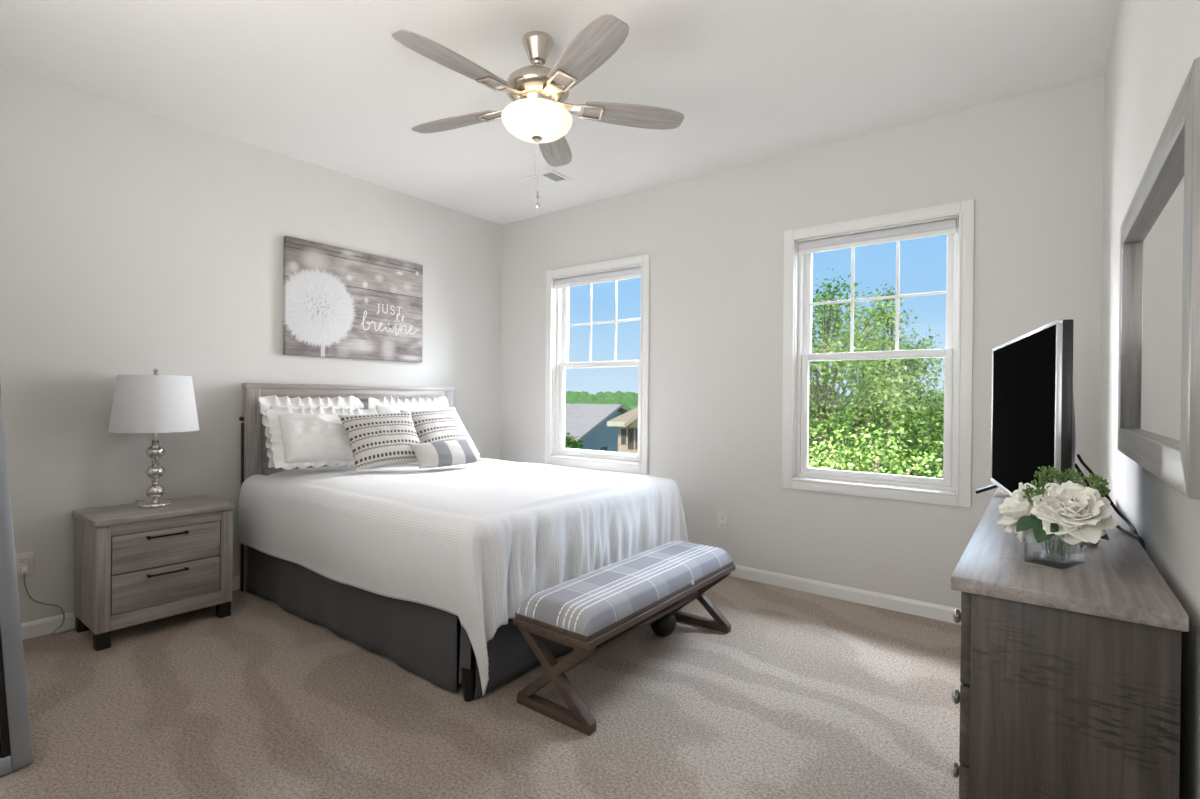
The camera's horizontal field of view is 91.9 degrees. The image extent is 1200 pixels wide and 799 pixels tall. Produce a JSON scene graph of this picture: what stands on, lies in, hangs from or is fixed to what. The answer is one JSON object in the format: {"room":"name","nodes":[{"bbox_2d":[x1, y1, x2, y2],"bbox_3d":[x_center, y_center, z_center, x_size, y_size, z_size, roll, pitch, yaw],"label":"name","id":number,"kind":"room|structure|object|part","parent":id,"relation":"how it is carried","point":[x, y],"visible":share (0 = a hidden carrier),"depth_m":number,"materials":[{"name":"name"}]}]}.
{"room":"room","nodes":[
{"label":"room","id":0,"kind":"room"},
{"bbox_2d":[0,64,501,622],"bbox_3d":[-2.314,-0.210,3.545,0.160,2.740,4.770,1,0,37],"label":"wall","id":1,"kind":"structure","parent":0,"point":[134,240],"depth_m":3.22,"materials":[{"name":"paint"}]},
{"bbox_2d":[15,551,33,577],"bbox_3d":[-2.786,0.799,2.807,0.009,0.116,0.072,1,0,37],"label":"electrical outlet","id":2,"kind":"object","parent":1,"relation":"attached to","point":[26,559],"visible":0.9,"depth_m":2.81,"materials":[{"name":"white plastic"}]},
{"bbox_2d":[19,556,27,563],"bbox_3d":[-2.784,0.775,2.805,0.004,0.030,0.032,1,0,37],"label":"socket","id":3,"kind":"object","parent":2,"relation":"attached to","point":[22,559],"depth_m":2.80,"materials":[{"name":"white plastic"}]},
{"bbox_2d":[21,575,239,639],"bbox_3d":[-2.256,1.121,3.501,0.014,0.080,4.450,1,0,37],"label":"baseboard","id":4,"kind":"structure","parent":1,"relation":"attached to","point":[40,627],"depth_m":2.88,"materials":[{"name":"white paint"}]},
{"bbox_2d":[283,236,422,362],"bbox_3d":[-1.718,-0.671,4.153,0.035,0.764,1.036,1,0,37],"label":"print","id":5,"kind":"object","parent":1,"relation":"attached to","point":[338,302],"visible":1,"depth_m":4.07},
{"bbox_2d":[0,576,960,798],"bbox_3d":[-0.625,1.307,2.254,4.445,0.250,4.770,1,0,37],"label":"floor","id":6,"kind":"structure","parent":0,"point":[806,695],"depth_m":2.19,"materials":[{"name":"beige carpet"}]},
{"bbox_2d":[0,384,32,776],"bbox_3d":[-2.180,0.410,1.794,0.583,1.519,0.460,1,0,27],"label":"floor mirror","id":7,"kind":"object","parent":6,"relation":"on","point":[15,735],"visible":1,"depth_m":1.88,"materials":[{"name":"grey metal"}]},
{"bbox_2d":[0,737,1,758],"bbox_3d":[-2.078,0.413,1.740,0.306,1.423,0.364,1,0,27],"label":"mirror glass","id":8,"kind":"object","parent":7,"relation":"attached to","point":[0,737],"depth_m":1.82,"materials":[{"name":"black mirror"}]},
{"bbox_2d":[72,495,234,650],"bbox_3d":[-2.304,0.861,3.019,0.448,0.605,0.582,1,0,37],"label":"nightstand","id":9,"kind":"object","parent":6,"relation":"on","point":[133,565],"visible":1,"depth_m":2.87,"materials":[{"name":"grey wood"}]},
{"bbox_3d":[-2.601,1.121,2.926,0.055,0.080,0.055,1,0,37],"label":"leg","id":10,"kind":"part","parent":9,"relation":"part of","materials":[{"name":"black wood"}]},
{"bbox_3d":[-2.335,1.125,2.723,0.055,0.080,0.055,1,0,37],"label":"leg","id":11,"kind":"part","parent":9,"relation":"part of","materials":[{"name":"black wood"}]},
{"bbox_2d":[20,368,198,634],"bbox_3d":[-2.463,0.504,2.962,0.483,1.335,0.672,1,0,37],"label":"table lamp","id":12,"kind":"object","parent":9,"relation":"on","point":[155,403],"depth_m":2.92,"materials":[{"name":"silver metal"}]},
{"bbox_3d":[-2.620,0.857,2.979,0.494,0.625,0.114,0,0,-40],"label":"lamp cord","id":13,"kind":"part","parent":12,"relation":"part of","materials":[{"name":"grey plastic"}]},
{"bbox_3d":[-2.329,0.020,3.044,0.380,0.290,0.380,1,0,37],"label":"lamp shade","id":14,"kind":"part","parent":12,"relation":"part of","materials":[{"name":"white fabric"}]},
{"bbox_3d":[-2.161,0.735,2.909,0.020,0.181,0.450,1,0,37],"label":"drawer","id":15,"kind":"part","parent":9,"relation":"part of","materials":[{"name":"grey wood"}]},
{"bbox_3d":[-2.163,0.922,2.911,0.020,0.181,0.450,1,0,37],"label":"drawer","id":16,"kind":"part","parent":9,"relation":"part of","materials":[{"name":"grey wood"}]},
{"bbox_3d":[-2.157,0.615,2.906,0.020,0.053,0.458,1,0,37],"label":"rail","id":17,"kind":"part","parent":9,"relation":"part of","materials":[{"name":"grey wood"}]},
{"bbox_3d":[-2.160,1.050,2.909,0.020,0.070,0.458,1,0,37],"label":"rail","id":18,"kind":"part","parent":9,"relation":"part of","materials":[{"name":"grey wood"}]},
{"bbox_3d":[-2.145,0.672,2.884,0.035,0.017,0.173,1,0,37],"label":"handle","id":19,"kind":"part","parent":9,"relation":"part of","materials":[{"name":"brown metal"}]},
{"bbox_3d":[-2.146,0.859,2.885,0.035,0.017,0.173,1,0,37],"label":"handle","id":20,"kind":"part","parent":9,"relation":"part of","materials":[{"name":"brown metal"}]},
{"bbox_3d":[-2.027,1.125,3.126,0.055,0.080,0.055,1,0,37],"label":"leg","id":21,"kind":"part","parent":9,"relation":"part of","materials":[{"name":"black wood"}]},
{"bbox_2d":[239,383,475,701],"bbox_3d":[-0.877,0.541,3.499,2.114,1.262,1.577,1,0,37],"label":"bed","id":22,"kind":"object","parent":6,"relation":"on","point":[254,458],"visible":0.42,"depth_m":3.57,"materials":[{"name":"grey wood"}]},
{"bbox_3d":[-2.169,0.632,3.513,0.030,1.059,0.028,1,0,37],"label":"mounting post","id":23,"kind":"part","parent":22,"relation":"part of","materials":[{"name":"black wood"}]},
{"bbox_3d":[-1.689,0.428,4.131,0.023,0.866,1.382,1,0,37],"label":"headboard","id":24,"kind":"part","parent":22,"relation":"part of","materials":[{"name":"grey wood"}]},
{"bbox_3d":[-1.678,-0.085,4.122,0.071,0.032,1.554,1,0,37],"label":"cap rail","id":25,"kind":"part","parent":22,"relation":"part of","materials":[{"name":"grey wood"}]},
{"bbox_3d":[-1.679,-0.035,4.123,0.061,0.066,1.378,1,0,37],"label":"rail","id":26,"kind":"part","parent":22,"relation":"part of","materials":[{"name":"grey wood"}]},
{"bbox_2d":[246,546,573,698],"bbox_3d":[-0.838,0.961,3.482,2.055,0.406,1.556,1,0,37],"label":"bed skirt","id":27,"kind":"object","parent":22,"relation":"hanging from","point":[421,639],"visible":0.31,"depth_m":2.60,"materials":[{"name":"grey fabric"}]},
{"bbox_3d":[-1.346,0.960,2.909,1.944,0.406,0.024,1,0,37],"label":"panel","id":28,"kind":"part","parent":27,"relation":"part of","materials":[{"name":"grey fabric"}]},
{"bbox_3d":[-0.030,0.971,2.863,0.017,0.406,1.500,1,0,37],"label":"foot panel","id":29,"kind":"part","parent":27,"relation":"part of","materials":[{"name":"grey fabric"}]},
{"bbox_3d":[-1.314,0.967,2.930,1.978,0.150,0.027,1,0,37],"label":"rail","id":30,"kind":"part","parent":22,"relation":"part of","materials":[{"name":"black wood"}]},
{"bbox_2d":[238,458,687,695],"bbox_3d":[-0.782,0.773,3.438,2.135,0.702,1.677,1,0,37],"label":"duvet","id":31,"kind":"object","parent":22,"relation":"on","point":[472,542],"visible":0.84,"depth_m":2.69,"materials":[{"name":"white fabric"}]},
{"bbox_2d":[258,395,363,467],"bbox_3d":[-1.773,0.186,3.672,0.214,0.425,0.668,1,0,37],"label":"pillow sham","id":32,"kind":"object","parent":31,"relation":"on","point":[266,402],"visible":0.29,"depth_m":3.63,"materials":[{"name":"white fabric"}]},
{"bbox_2d":[265,406,377,469],"bbox_3d":[-1.632,0.223,3.502,0.642,0.370,0.284,0,0,-41],"label":"pillow sham","id":33,"kind":"object","parent":31,"relation":"on","point":[317,437],"visible":0.71,"depth_m":3.38,"materials":[{"name":"white fabric"}]},
{"bbox_2d":[338,411,419,470],"bbox_3d":[-1.306,0.238,3.524,0.455,0.329,0.287,0,0,-39],"label":"throw pillow","id":34,"kind":"object","parent":31,"relation":"on","point":[376,440],"visible":0.97,"depth_m":3.45,"materials":[{"name":"white fabric"}]},
{"bbox_2d":[368,396,448,413],"bbox_3d":[-1.341,0.190,4.237,0.229,0.433,0.698,1,0,41],"label":"pillow sham","id":35,"kind":"object","parent":31,"relation":"on","point":[382,405],"visible":0.28,"depth_m":4.22,"materials":[{"name":"white fabric"}]},
{"bbox_2d":[400,407,479,454],"bbox_3d":[-1.079,0.228,3.946,0.279,0.347,0.453,1,0,39],"label":"throw pillow","id":36,"kind":"object","parent":31,"relation":"on","point":[436,425],"visible":0.57,"depth_m":3.90,"materials":[{"name":"white fabric"}]},
{"bbox_2d":[409,439,482,468],"bbox_3d":[-0.941,0.331,3.568,0.424,0.151,0.154,0,0,-41],"label":"lumbar pillow","id":37,"kind":"object","parent":31,"relation":"on","point":[453,452],"visible":1,"depth_m":3.51,"materials":[{"name":"white fabric"}]},
{"bbox_3d":[-0.516,1.118,2.290,0.060,0.130,0.060,1,0,37],"label":"leg","id":38,"kind":"part","parent":22,"relation":"part of","materials":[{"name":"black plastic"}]},
{"bbox_3d":[-0.076,0.978,2.898,0.028,0.150,1.480,1,0,37],"label":"foot rail","id":39,"kind":"part","parent":22,"relation":"part of","materials":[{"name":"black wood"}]},
{"bbox_2d":[513,540,735,735],"bbox_3d":[0.181,0.970,2.619,0.378,0.434,1.220,1,0,37],"label":"bench","id":40,"kind":"object","parent":6,"relation":"on","point":[589,613],"visible":1,"depth_m":2.28,"materials":[{"name":"grey fabric"}]},
{"bbox_3d":[-0.170,1.023,2.176,0.356,0.308,0.041,1,0,37],"label":"leg","id":41,"kind":"part","parent":40,"relation":"part of","materials":[{"name":"brown wood"}]},
{"bbox_3d":[-0.167,1.023,2.174,0.357,0.309,0.042,1,0,37],"label":"leg","id":42,"kind":"part","parent":40,"relation":"part of","materials":[{"name":"brown wood"}]},
{"bbox_3d":[0.180,0.851,2.620,0.374,0.048,1.220,1,0,37],"label":"seat frame","id":43,"kind":"part","parent":40,"relation":"part of","materials":[{"name":"brown wood"}]},
{"bbox_2d":[516,540,732,635],"bbox_3d":[0.181,0.792,2.619,0.358,0.079,1.204,1,0,37],"label":"cushion","id":44,"kind":"object","parent":40,"relation":"on","point":[600,601],"depth_m":2.36,"materials":[{"name":"grey fabric"}]},
{"bbox_3d":[0.516,1.023,3.074,0.356,0.308,0.041,1,0,37],"label":"leg","id":45,"kind":"part","parent":40,"relation":"part of","materials":[{"name":"brown wood"}]},
{"bbox_3d":[0.520,1.023,3.072,0.357,0.309,0.042,1,0,37],"label":"leg","id":46,"kind":"part","parent":40,"relation":"part of","materials":[{"name":"brown wood"}]},
{"bbox_2d":[650,612,675,636],"bbox_3d":[0.317,1.120,2.918,0.132,0.132,0.132,1,0,37],"label":"exercise ball","id":47,"kind":"object","parent":6,"relation":"on","point":[664,626],"visible":0.66,"depth_m":2.87,"materials":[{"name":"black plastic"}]},
{"bbox_2d":[951,487,1188,798],"bbox_3d":[1.270,0.774,1.646,0.345,0.855,1.514,1,0,37],"label":"dresser","id":48,"kind":"object","parent":6,"relation":"on","point":[1070,664],"visible":0.98,"depth_m":1.07,"materials":[{"name":"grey wood"}]},
{"bbox_3d":[0.784,0.814,1.273,0.027,0.031,0.031,1,0,37],"label":"knob","id":49,"kind":"part","parent":48,"relation":"part of","materials":[{"name":"silver metal"}]},
{"bbox_3d":[0.786,0.652,1.272,0.027,0.031,0.031,1,0,37],"label":"knob","id":50,"kind":"part","parent":48,"relation":"part of","materials":[{"name":"silver metal"}]},
{"bbox_3d":[0.787,0.475,1.271,0.027,0.031,0.031,1,0,37],"label":"knob","id":51,"kind":"part","parent":48,"relation":"part of","materials":[{"name":"silver metal"}]},
{"bbox_3d":[0.947,0.815,1.448,0.020,0.156,0.719,1,0,37],"label":"drawer","id":52,"kind":"part","parent":48,"relation":"part of","materials":[{"name":"brown wood"}]},
{"bbox_3d":[0.949,0.653,1.446,0.020,0.156,0.719,1,0,37],"label":"drawer","id":53,"kind":"part","parent":48,"relation":"part of","materials":[{"name":"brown wood"}]},
{"bbox_3d":[0.950,0.476,1.445,0.020,0.186,0.719,1,0,37],"label":"drawer","id":54,"kind":"part","parent":48,"relation":"part of","materials":[{"name":"brown wood"}]},
{"bbox_2d":[975,319,1098,544],"bbox_3d":[1.289,0.079,1.761,0.167,0.535,0.912,1,0,26],"label":"television","id":55,"kind":"object","parent":48,"relation":"on","point":[1033,427],"visible":0.74,"depth_m":1.58,"materials":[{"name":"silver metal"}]},
{"bbox_3d":[1.449,0.322,2.092,0.167,0.048,0.048,1,0,26],"label":"stand leg","id":56,"kind":"part","parent":55,"relation":"part of","materials":[{"name":"black plastic"}]},
{"bbox_3d":[0.853,0.789,1.067,0.296,0.827,0.024,1,0,37],"label":"panel","id":57,"kind":"part","parent":48,"relation":"part of","materials":[{"name":"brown wood"}]},
{"bbox_2d":[1076,454,1138,540],"bbox_3d":[1.427,0.284,1.609,0.052,0.244,0.237,1,0,6],"label":"power cord","id":58,"kind":"object","parent":48,"relation":"on","point":[1083,463],"visible":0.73,"depth_m":1.64,"materials":[{"name":"black plastic"}]},
{"bbox_2d":[1075,463,1145,550],"bbox_3d":[1.363,0.293,1.531,0.061,0.224,0.235,0,0,2],"label":"power cord","id":59,"kind":"object","parent":48,"relation":"on","point":[1078,469],"visible":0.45,"depth_m":1.51,"materials":[{"name":"black plastic"}]},
{"bbox_3d":[0.972,0.304,1.240,0.104,0.086,0.124,1,0,37],"label":"glass vase","id":60,"kind":"object","parent":48,"relation":"on","visible":0},
{"bbox_2d":[997,482,1051,551],"bbox_3d":[0.975,0.260,1.315,0.130,0.142,0.134,1,0,37],"label":"peony","id":61,"kind":"object","parent":60,"relation":"in","point":[1014,507],"visible":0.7,"depth_m":1.31,"materials":[{"name":"white plant"}]},
{"bbox_2d":[1016,516,1048,553],"bbox_3d":[0.923,0.290,1.236,0.064,0.079,0.032,1,0,19],"label":"stem","id":62,"kind":"object","parent":60,"relation":"in","point":[1024,522],"visible":0.84,"depth_m":1.24,"materials":[{"name":"green plant"}]},
{"bbox_2d":[1022,479,1050,553],"bbox_3d":[0.947,0.251,1.257,0.057,0.156,0.064,1,0,37],"label":"sprig","id":63,"kind":"object","parent":60,"relation":"in","point":[1038,491],"visible":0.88,"depth_m":1.25,"materials":[{"name":"green plant"}]},
{"bbox_2d":[1032,519,1058,555],"bbox_3d":[0.933,0.290,1.208,0.057,0.079,0.038,0,0,-7],"label":"stem","id":64,"kind":"object","parent":60,"relation":"in","point":[1040,535],"visible":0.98,"depth_m":1.21,"materials":[{"name":"green plant"}]},
{"bbox_3d":[0.951,0.291,1.223,0.020,0.078,0.003,0,0,-39],"label":"stem","id":65,"kind":"part","parent":64,"relation":"part of","materials":[{"name":"green plant"}]},
{"bbox_2d":[1034,466,1060,552],"bbox_3d":[0.980,0.237,1.270,0.044,0.186,0.049,1,0,4],"label":"sprig","id":66,"kind":"object","parent":60,"relation":"in","point":[1053,474],"visible":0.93,"depth_m":1.26,"materials":[{"name":"green plant"}]},
{"bbox_3d":[0.976,0.249,1.260,0.007,0.162,0.029,1,0,5],"label":"stem","id":67,"kind":"part","parent":66,"relation":"part of","materials":[{"name":"plant"}]},
{"bbox_2d":[1056,468,1084,552],"bbox_3d":[1.028,0.241,1.267,0.050,0.179,0.085,1,0,37],"label":"sprig","id":68,"kind":"object","parent":60,"relation":"in","point":[1077,475],"visible":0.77,"depth_m":1.27,"materials":[{"name":"green plant"}]},
{"bbox_3d":[1.012,0.253,1.265,0.068,0.155,0.006,0,0,-33],"label":"stem","id":69,"kind":"part","parent":68,"relation":"part of","materials":[{"name":"plant"}]},
{"bbox_2d":[1031,480,1117,555],"bbox_3d":[0.982,0.250,1.206,0.140,0.161,0.135,1,0,37],"label":"peony","id":70,"kind":"object","parent":60,"relation":"in","point":[1080,513],"visible":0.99,"depth_m":1.19,"materials":[{"name":"white plant"}]},
{"bbox_3d":[0.977,0.283,1.220,0.006,0.095,0.028,0,0,-12],"label":"stem","id":71,"kind":"part","parent":70,"relation":"part of","materials":[{"name":"green plant"}]},
{"bbox_2d":[1062,532,1108,556],"bbox_3d":[1.011,0.290,1.216,0.080,0.081,0.033,1,0,24],"label":"stem","id":72,"kind":"object","parent":60,"relation":"in","point":[1105,536],"visible":0.24,"depth_m":1.20,"materials":[{"name":"green plant"}]},
{"bbox_2d":[1066,473,1110,544],"bbox_3d":[1.030,0.243,1.228,0.088,0.175,0.052,0,0,-11],"label":"sprig","id":73,"kind":"object","parent":60,"relation":"in","point":[1096,479],"visible":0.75,"depth_m":1.22,"materials":[{"name":"green plant"}]},
{"bbox_2d":[0,0,1117,224],"bbox_3d":[-0.600,-1.683,2.235,4.445,0.250,4.770,1,0,37],"label":"ceiling","id":74,"kind":"structure","parent":0,"point":[327,84],"depth_m":2.74,"materials":[{"name":"paint"}]},
{"bbox_2d":[391,14,683,208],"bbox_3d":[-0.308,-1.192,2.493,1.277,0.729,1.242,1,0,37],"label":"ceiling fan","id":75,"kind":"object","parent":74,"relation":"hanging from","point":[538,113],"visible":1,"depth_m":2.42,"materials":[{"name":"grey wood"}]},
{"bbox_3d":[-0.559,-1.279,2.193,0.148,0.006,0.459,15,10,40],"label":"blade","id":76,"kind":"part","parent":75,"relation":"part of","materials":[{"name":"grey wood"}]},
{"bbox_3d":[-0.670,-1.283,2.691,0.459,0.006,0.148,1,11,23],"label":"blade","id":77,"kind":"part","parent":75,"relation":"part of","materials":[{"name":"grey wood"}]},
{"bbox_3d":[-0.282,-1.019,2.526,0.004,0.209,0.004,1,0,7],"label":"pull chain","id":78,"kind":"part","parent":75,"relation":"part of","materials":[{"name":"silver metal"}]},
{"bbox_3d":[-0.273,-1.192,2.519,0.305,0.116,0.305,1,0,37],"label":"lamp shade","id":79,"kind":"part","parent":75,"relation":"part of","materials":[{"name":"beige glass"}]},
{"bbox_3d":[-0.271,-0.865,2.518,0.020,0.075,0.020,1,0,37],"label":"pull knob","id":80,"kind":"part","parent":75,"relation":"part of","materials":[{"name":"silver metal"}]},
{"bbox_3d":[-0.231,-1.281,2.951,0.148,0.006,0.459,-11,-1,5],"label":"blade","id":81,"kind":"part","parent":75,"relation":"part of","materials":[{"name":"grey wood"}]},
{"bbox_3d":[-0.051,-1.274,2.145,0.148,0.006,0.459,13,-6,-30],"label":"blade","id":82,"kind":"part","parent":75,"relation":"part of","materials":[{"name":"grey wood"}]},
{"bbox_3d":[0.152,-1.276,2.614,0.459,0.006,0.148,0,-11,-13],"label":"blade","id":83,"kind":"part","parent":75,"relation":"part of","materials":[{"name":"grey wood"}]},
{"bbox_2d":[513,169,571,189],"bbox_3d":[-0.412,-1.564,4.146,0.365,0.008,0.216,1,0,37],"label":"ceiling vent","id":84,"kind":"object","parent":74,"relation":"in","point":[550,177],"visible":1,"depth_m":4.13,"materials":[{"name":"white metal"}]},
{"bbox_2d":[500,75,1104,608],"bbox_3d":[0.787,-0.188,4.075,4.125,2.740,0.160,1,0,37],"label":"wall","id":85,"kind":"structure","parent":0,"point":[1031,165],"depth_m":3.62,"materials":[{"name":"paint"}]},
{"bbox_2d":[545,254,649,473],"bbox_3d":[-0.002,-0.268,4.664,1.029,1.624,0.184,1,0,37],"label":"window","id":86,"kind":"structure","parent":85,"relation":"in","point":[557,300],"depth_m":4.73,"materials":[{"name":"white paint"}]},
{"bbox_2d":[554,265,640,288],"bbox_3d":[-0.024,-0.965,4.623,0.880,0.085,0.053,1,0,37],"label":"roller shade","id":87,"kind":"object","parent":86,"relation":"attached to","point":[635,271],"visible":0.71,"depth_m":4.59,"materials":[{"name":"grey fabric"}]},
{"bbox_3d":[-0.029,-0.937,4.616,0.865,0.028,0.012,1,0,37],"label":"rail","id":88,"kind":"part","parent":87,"relation":"part of","materials":[{"name":"white plastic"}]},
{"bbox_3d":[0.012,-0.268,4.681,0.885,1.480,0.090,1,0,37],"label":"vinyl frame","id":89,"kind":"part","parent":86,"relation":"part of","materials":[{"name":"white plastic"}]},
{"bbox_3d":[0.028,-0.623,4.696,0.837,0.724,0.032,1,0,37],"label":"sash","id":90,"kind":"part","parent":86,"relation":"part of","materials":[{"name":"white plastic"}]},
{"bbox_3d":[-0.006,0.072,4.664,0.837,0.754,0.037,1,0,37],"label":"sash","id":91,"kind":"part","parent":86,"relation":"part of","materials":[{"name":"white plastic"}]},
{"bbox_2d":[717,512,726,530],"bbox_3d":[0.829,0.828,3.937,0.072,0.116,0.009,1,0,37],"label":"electrical outlet","id":92,"kind":"object","parent":85,"relation":"attached to","point":[722,517],"visible":1,"depth_m":3.94,"materials":[{"name":"white plastic"}]},
{"bbox_2d":[729,565,960,624],"bbox_3d":[0.724,1.142,4.015,4.125,0.080,0.014,1,0,37],"label":"baseboard","id":93,"kind":"structure","parent":85,"relation":"attached to","point":[895,603],"depth_m":3.43,"materials":[{"name":"white paint"}]},
{"bbox_2d":[781,199,974,507],"bbox_3d":[1.609,-0.247,3.432,1.014,1.624,0.184,1,0,37],"label":"window","id":94,"kind":"structure","parent":85,"relation":"in","point":[954,489],"depth_m":3.35,"materials":[{"name":"white paint"}]},
{"bbox_3d":[1.605,0.093,3.432,0.822,0.754,0.037,1,0,37],"label":"sash","id":95,"kind":"part","parent":94,"relation":"part of","materials":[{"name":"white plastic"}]},
{"bbox_2d":[796,216,958,254],"bbox_3d":[1.587,-0.944,3.391,0.865,0.085,0.053,1,0,37],"label":"roller shade","id":96,"kind":"object","parent":94,"relation":"attached to","point":[949,225],"visible":0.93,"depth_m":3.35,"materials":[{"name":"grey fabric"}]},
{"bbox_3d":[1.582,-0.916,3.385,0.850,0.028,0.012,1,0,37],"label":"rail","id":97,"kind":"part","parent":96,"relation":"part of","materials":[{"name":"white plastic"}]},
{"bbox_3d":[1.639,-0.602,3.465,0.822,0.724,0.032,1,0,37],"label":"sash","id":98,"kind":"part","parent":94,"relation":"part of","materials":[{"name":"white plastic"}]},
{"bbox_2d":[1099,0,1199,798],"bbox_3d":[1.089,-0.165,0.943,0.160,2.740,4.770,1,0,37],"label":"wall","id":99,"kind":"structure","parent":0,"point":[1155,44],"depth_m":1.56,"materials":[{"name":"paint"}]},
{"bbox_2d":[1117,57,1199,499],"bbox_3d":[1.216,-0.180,1.273,0.038,0.657,1.052,1,0,37],"label":"wall mirror","id":100,"kind":"object","parent":99,"relation":"attached to","point":[1159,367],"visible":1,"depth_m":1.14,"materials":[{"name":"silver metal"}]},
{"bbox_2d":[1130,152,1184,444],"bbox_3d":[1.220,-0.180,1.270,0.005,0.533,0.928,1,0,37],"label":"mirror glass","id":101,"kind":"object","parent":100,"relation":"on","point":[1156,239],"depth_m":1.24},
{"bbox_3d":[1.214,0.115,1.275,0.038,0.068,1.050,1,0,37],"label":"frame rail","id":102,"kind":"part","parent":100,"relation":"part of","materials":[{"name":"grey wood"}]},
{"bbox_3d":[1.218,-0.474,1.271,0.038,0.068,1.049,1,0,37],"label":"frame rail","id":103,"kind":"part","parent":100,"relation":"part of","materials":[{"name":"grey wood"}]},
{"label":"outside","id":104,"kind":"structure","parent":0,"visible":0},
{"bbox_2d":[809,424,935,458],"bbox_3d":[87.044,3.988,202.687,500.000,0.300,419.500,1,0,37],"label":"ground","id":105,"kind":"structure","parent":104,"point":[891,424],"depth_m":66.73,"materials":[{"name":"green plant"}]},
{"bbox_2d":[565,432,583,448],"bbox_3d":[-1.054,2.626,17.087,1.286,3.317,1.367,1,0,17],"label":"shrub","id":106,"kind":"object","parent":105,"relation":"on","point":[569,443],"visible":0.15,"depth_m":16.93,"materials":[{"name":"green plant"}]},
{"bbox_2d":[565,404,629,451],"bbox_3d":[-5.066,2.176,33.491,13.314,3.940,13.618,1,0,23],"label":"house","id":107,"kind":"structure","parent":105,"relation":"on","point":[588,422],"depth_m":30.41,"materials":[{"name":"stone"}]},
{"bbox_2d":[607,407,637,453],"bbox_3d":[3.748,1.525,22.537,5.159,5.530,7.970,1,0,17],"label":"house","id":108,"kind":"structure","parent":105,"relation":"on","point":[627,423],"depth_m":19.84,"materials":[{"name":"beige brick"}]},
{"bbox_3d":[1.053,1.344,19.854,0.060,0.620,0.030,1,0,17],"label":"pane","id":109,"kind":"part","parent":108,"relation":"part of","materials":[{"name":"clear glass"}]},
{"bbox_2d":[565,390,943,424],"bbox_3d":[63.402,4.105,167.131,237.771,13.183,235.929,1,0,37],"label":"treeline","id":110,"kind":"object","parent":105,"relation":"on","point":[629,400],"visible":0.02,"depth_m":159.80,"materials":[{"name":"green plant"}]},
{"bbox_2d":[808,268,936,475],"bbox_3d":[4.126,1.030,10.360,3.666,6.683,2.705,1,0,35],"label":"leafy tree","id":111,"kind":"object","parent":105,"relation":"on","point":[819,392],"visible":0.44,"depth_m":9.93,"materials":[{"name":"green plant"}]},
{"bbox_2d":[808,406,942,477],"bbox_3d":[3.311,2.220,7.247,4.356,4.341,2.541,1,0,31],"label":"bush","id":112,"kind":"object","parent":105,"relation":"on","point":[875,468],"visible":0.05,"depth_m":7.15,"materials":[{"name":"green plant"}]},
{"bbox_2d":[808,376,942,471],"bbox_3d":[10.760,1.728,21.485,6.584,5.279,3.508,1,0,28],"label":"leafy tree","id":113,"kind":"object","parent":105,"relation":"on","point":[863,404],"visible":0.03,"depth_m":21.70,"materials":[{"name":"green plant"}]},
{"bbox_2d":[831,283,944,477],"bbox_3d":[6.855,0.842,13.504,3.086,7.066,3.118,0,0,-11],"label":"leafy tree","id":114,"kind":"object","parent":105,"relation":"on","point":[887,339],"visible":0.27,"depth_m":13.20,"materials":[{"name":"green plant"}]},
{"bbox_2d":[878,381,943,477],"bbox_3d":[9.921,1.843,16.382,4.171,5.084,3.013,1,0,40],"label":"leafy tree","id":115,"kind":"object","parent":105,"relation":"on","point":[939,407],"visible":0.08,"depth_m":16.27,"materials":[{"name":"green plant"}]}
]}

